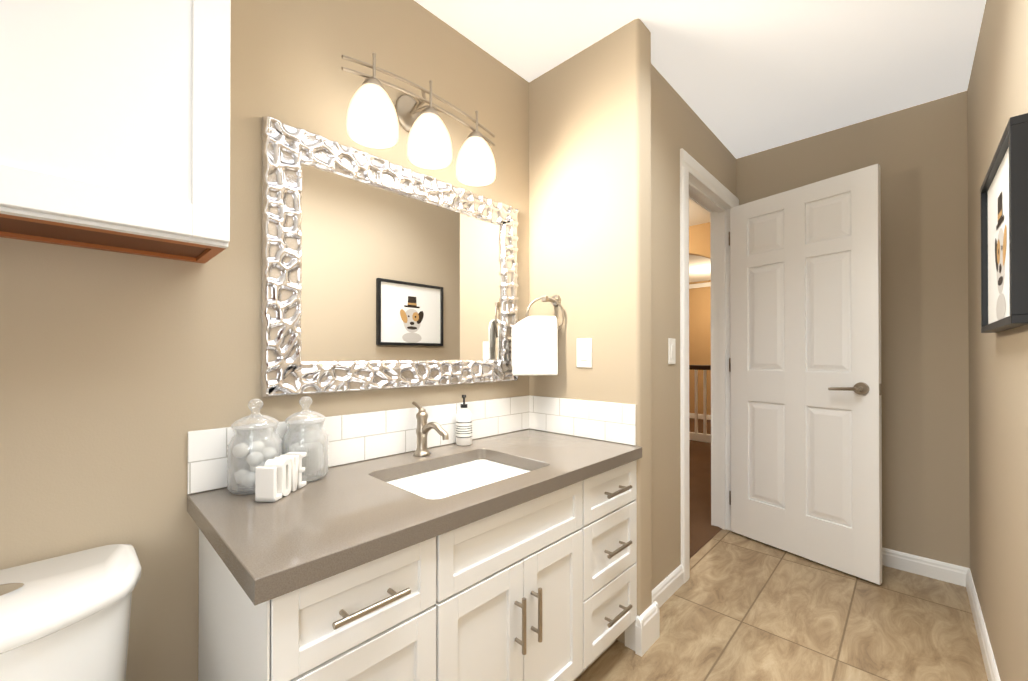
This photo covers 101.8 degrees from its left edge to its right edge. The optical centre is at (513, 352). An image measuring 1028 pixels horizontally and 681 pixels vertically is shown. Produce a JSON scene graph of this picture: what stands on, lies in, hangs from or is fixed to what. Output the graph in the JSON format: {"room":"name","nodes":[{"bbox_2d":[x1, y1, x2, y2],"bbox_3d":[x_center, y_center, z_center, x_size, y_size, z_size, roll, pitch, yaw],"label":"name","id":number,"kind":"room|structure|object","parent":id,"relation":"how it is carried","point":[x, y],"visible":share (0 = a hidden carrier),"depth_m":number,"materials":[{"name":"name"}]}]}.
{"room":"bathroom","nodes":[
{"label":"bathroom","id":0,"kind":"room"},
{"bbox_2d":[0,0,528,680],"bbox_3d":[-0.932,-0.077,0.998,0.120,2.410,2.787,0,0,44],"label":"wall","id":1,"kind":"structure","parent":0,"point":[122,376],"depth_m":1.03,"materials":[{"name":"beige paint"}]},
{"bbox_2d":[0,0,230,263],"bbox_3d":[-0.947,-0.611,0.678,0.297,0.765,0.779,0,0,44],"label":"upper cabinet","id":2,"kind":"object","parent":1,"relation":"attached to","point":[114,125],"visible":1,"depth_m":0.77,"materials":[{"name":"white paint"}]},
{"bbox_2d":[261,116,518,397],"bbox_3d":[-0.336,-0.263,1.513,0.032,0.777,1.017,0,0,44],"label":"framed mirror","id":3,"kind":"object","parent":1,"relation":"attached to","point":[378,273],"visible":0.96,"depth_m":1.38,"materials":[{"name":"silver mirror"}]},
{"bbox_2d":[341,52,495,185],"bbox_3d":[-0.303,-0.785,1.427,0.204,0.271,0.602,0,0,44],"label":"sconce","id":4,"kind":"object","parent":1,"relation":"attached to","point":[375,117],"visible":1,"depth_m":1.36,"materials":[{"name":"white glass"}]},
{"bbox_2d":[529,19,651,643],"bbox_3d":[0.270,-0.073,1.859,0.675,2.410,0.118,0,0,44],"label":"wall","id":5,"kind":"structure","parent":0,"point":[590,186],"depth_m":1.70,"materials":[{"name":"beige paint"}]},
{"bbox_2d":[187,395,635,493],"bbox_3d":[-0.173,0.274,1.313,0.542,0.156,1.280,0,0,44],"label":"tile backsplash","id":6,"kind":"structure","parent":5,"relation":"attached to","point":[356,437],"depth_m":1.50,"materials":[{"name":"white tile"}]},
{"bbox_2d":[526,295,564,329],"bbox_3d":[0.139,-0.166,1.804,0.112,0.186,0.144,0,0,44],"label":"towel ring","id":7,"kind":"object","parent":5,"relation":"attached to","point":[554,300],"visible":0.73,"depth_m":1.80,"materials":[{"name":"silver metal"}]},
{"bbox_2d":[511,316,557,375],"bbox_3d":[0.088,-0.031,1.794,0.194,0.255,0.066,0,0,-8],"label":"hanging towel","id":8,"kind":"object","parent":7,"relation":"hanging from","point":[534,345],"visible":1,"depth_m":1.76,"materials":[{"name":"white fabric"}]},
{"bbox_2d":[577,338,591,367],"bbox_3d":[0.292,0.001,1.748,0.075,0.122,0.012,0,0,44],"label":"switch plate","id":9,"kind":"object","parent":5,"relation":"attached to","point":[584,352],"visible":1,"depth_m":1.74,"materials":[{"name":"white plastic"}]},
{"bbox_2d":[651,64,735,589],"bbox_3d":[0.936,-0.071,2.272,0.120,2.410,1.397,0,0,44],"label":"wall","id":10,"kind":"structure","parent":0,"point":[677,123],"depth_m":1.96,"materials":[{"name":"beige paint"}]},
{"bbox_2d":[635,564,683,642],"bbox_3d":[0.675,1.065,1.876,0.040,0.135,0.471,0,0,44],"label":"baseboard","id":11,"kind":"structure","parent":10,"relation":"attached to","point":[647,630],"depth_m":1.66,"materials":[{"name":"white paint"}]},
{"bbox_2d":[668,338,675,363],"bbox_3d":[0.753,-0.007,1.983,0.012,0.122,0.075,0,0,44],"label":"light switch","id":12,"kind":"object","parent":10,"relation":"attached to","point":[671,351],"visible":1,"depth_m":1.97,"materials":[{"name":"white plastic"}]},
{"bbox_2d":[680,148,738,582],"bbox_3d":[1.094,0.063,2.437,0.156,2.144,0.913,0,0,44],"label":"door frame","id":13,"kind":"structure","parent":10,"relation":"attached to","point":[707,191],"depth_m":2.68,"materials":[{"name":"white paint"}]},
{"bbox_2d":[729,164,881,584],"bbox_3d":[1.566,0.103,2.329,0.731,2.040,0.267,0,0,44],"label":"door","id":14,"kind":"structure","parent":10,"relation":"in","point":[805,369],"depth_m":2.27,"materials":[{"name":"white paint"}]},
{"bbox_2d":[689,222,710,414],"bbox_3d":[1.189,-0.058,4.800,3.000,2.410,0.120,0,0,44],"label":"wall","id":15,"kind":"structure","parent":0,"point":[699,318],"depth_m":4.10,"materials":[{"name":"brown paint"}]},
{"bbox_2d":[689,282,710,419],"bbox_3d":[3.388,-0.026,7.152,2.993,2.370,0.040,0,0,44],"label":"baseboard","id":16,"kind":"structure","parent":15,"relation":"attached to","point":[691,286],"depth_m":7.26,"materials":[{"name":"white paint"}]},
{"bbox_2d":[414,0,985,282],"bbox_3d":[0.847,-1.308,3.689,4.492,0.080,9.370,0,0,44],"label":"ceiling","id":17,"kind":"structure","parent":0,"point":[743,78],"depth_m":1.76,"materials":[{"name":"white paint"}]},
{"bbox_2d":[689,418,721,557],"bbox_3d":[1.386,1.176,4.975,3.083,0.064,5.945,0,0,44],"label":"floor","id":18,"kind":"structure","parent":0,"point":[703,531],"depth_m":3.42,"materials":[{"name":"brown wood"}]},
{"bbox_2d":[689,365,710,442],"bbox_3d":[2.200,0.654,5.643,2.155,0.986,0.060,0,0,44],"label":"railing","id":19,"kind":"object","parent":18,"relation":"on","point":[704,436],"visible":0.1,"depth_m":5.39,"materials":[{"name":"white paint"}]},
{"bbox_2d":[574,529,987,680],"bbox_3d":[0.179,1.158,0.981,1.746,0.060,4.542,0,0,44],"label":"floor","id":20,"kind":"structure","parent":0,"point":[737,607],"depth_m":1.72,"materials":[{"name":"tile"}]},
{"bbox_2d":[0,544,140,680],"bbox_3d":[-0.728,0.770,0.532,0.782,0.712,0.414,0,0,44],"label":"toilet","id":21,"kind":"object","parent":20,"relation":"on","point":[66,617],"visible":1,"depth_m":0.74,"materials":[{"name":"white ceramic"}]},
{"bbox_2d":[198,525,465,680],"bbox_3d":[-0.460,0.761,1.002,0.544,0.734,0.392,0,0,44],"label":"base cabinet","id":22,"kind":"object","parent":20,"relation":"on","point":[400,615],"depth_m":0.83,"materials":[{"name":"white paint"}]},
{"bbox_2d":[466,478,589,680],"bbox_3d":[-0.171,0.762,1.305,0.544,0.734,0.562,0,0,44],"label":"base cabinet","id":23,"kind":"object","parent":20,"relation":"on","point":[543,588],"depth_m":1.14,"materials":[{"name":"white paint"}]},
{"bbox_2d":[590,460,636,664],"bbox_3d":[0.127,0.764,1.618,0.544,0.734,0.418,0,0,44],"label":"base cabinet","id":24,"kind":"object","parent":20,"relation":"on","point":[613,492],"depth_m":1.46,"materials":[{"name":"white paint"}]},
{"bbox_2d":[187,429,641,604],"bbox_3d":[-0.164,0.373,1.302,0.567,0.040,1.280,0,0,44],"label":"countertop","id":25,"kind":"structure","parent":24,"relation":"on","point":[335,520],"depth_m":0.95,"materials":[{"name":"grey stone"}]},
{"bbox_2d":[227,399,281,494],"bbox_3d":[-0.670,0.235,1.082,0.121,0.232,0.122,0,0,44],"label":"jar","id":26,"kind":"object","parent":25,"relation":"on","point":[259,452],"visible":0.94,"depth_m":1.05,"materials":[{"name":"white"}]},
{"bbox_2d":[255,452,306,501],"bbox_3d":[-0.579,0.307,1.045,0.048,0.088,0.132,0,0,5],"label":"love sign","id":27,"kind":"object","parent":25,"relation":"on","point":[277,478],"visible":1,"depth_m":1.01,"materials":[{"name":"white"}]},
{"bbox_2d":[282,396,328,481],"bbox_3d":[-0.586,0.237,1.174,0.117,0.230,0.118,0,0,44],"label":"jar","id":28,"kind":"object","parent":25,"relation":"on","point":[314,448],"visible":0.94,"depth_m":1.16,"materials":[{"name":"clear glass"}]},
{"bbox_2d":[412,401,448,455],"bbox_3d":[-0.286,0.262,1.418,0.198,0.180,0.058,0,0,44],"label":"faucet","id":29,"kind":"object","parent":25,"relation":"on","point":[424,428],"visible":1,"depth_m":1.43,"materials":[{"name":"silver metal"}]},
{"bbox_2d":[387,459,529,498],"bbox_3d":[-0.156,0.499,1.273,0.396,0.210,0.520,0,0,44],"label":"undermount sink","id":30,"kind":"object","parent":25,"relation":"in","point":[448,481],"visible":0.12,"depth_m":1.44,"materials":[{"name":"white ceramic"}]},
{"bbox_2d":[456,395,471,445],"bbox_3d":[-0.193,0.258,1.614,0.063,0.191,0.063,0,0,44],"label":"soap dispenser","id":31,"kind":"object","parent":25,"relation":"on","point":[463,426],"visible":0.98,"depth_m":1.59,"materials":[{"name":"white ceramic"}]},
{"bbox_2d":[736,91,969,567],"bbox_3d":[1.875,-0.070,2.425,1.270,2.410,0.120,0,0,44],"label":"wall","id":32,"kind":"structure","parent":0,"point":[918,154],"depth_m":2.15,"materials":[{"name":"beige paint"}]},
{"bbox_2d":[882,547,958,584],"bbox_3d":[1.825,1.090,2.374,0.980,0.090,0.014,0,0,44],"label":"baseboard","id":33,"kind":"structure","parent":32,"relation":"attached to","point":[943,571],"depth_m":2.13,"materials":[{"name":"white paint"}]},
{"bbox_2d":[967,0,1027,680],"bbox_3d":[0.726,-0.080,0.383,0.120,2.410,4.422,0,0,44],"label":"wall","id":34,"kind":"structure","parent":0,"point":[997,94],"depth_m":1.35,"materials":[{"name":"beige paint"}]},
{"bbox_2d":[959,566,1000,680],"bbox_3d":[0.719,1.081,0.467,0.014,0.090,4.302,0,0,44],"label":"baseboard","id":35,"kind":"structure","parent":34,"relation":"attached to","point":[965,576],"depth_m":1.64,"materials":[{"name":"white paint"}]},
{"bbox_2d":[980,113,1027,332],"bbox_3d":[1.355,-0.305,1.159,0.034,0.477,0.570,0,0,44],"label":"framed picture","id":36,"kind":"object","parent":34,"relation":"attached to","point":[1004,238],"visible":0.98,"depth_m":1.08}
]}

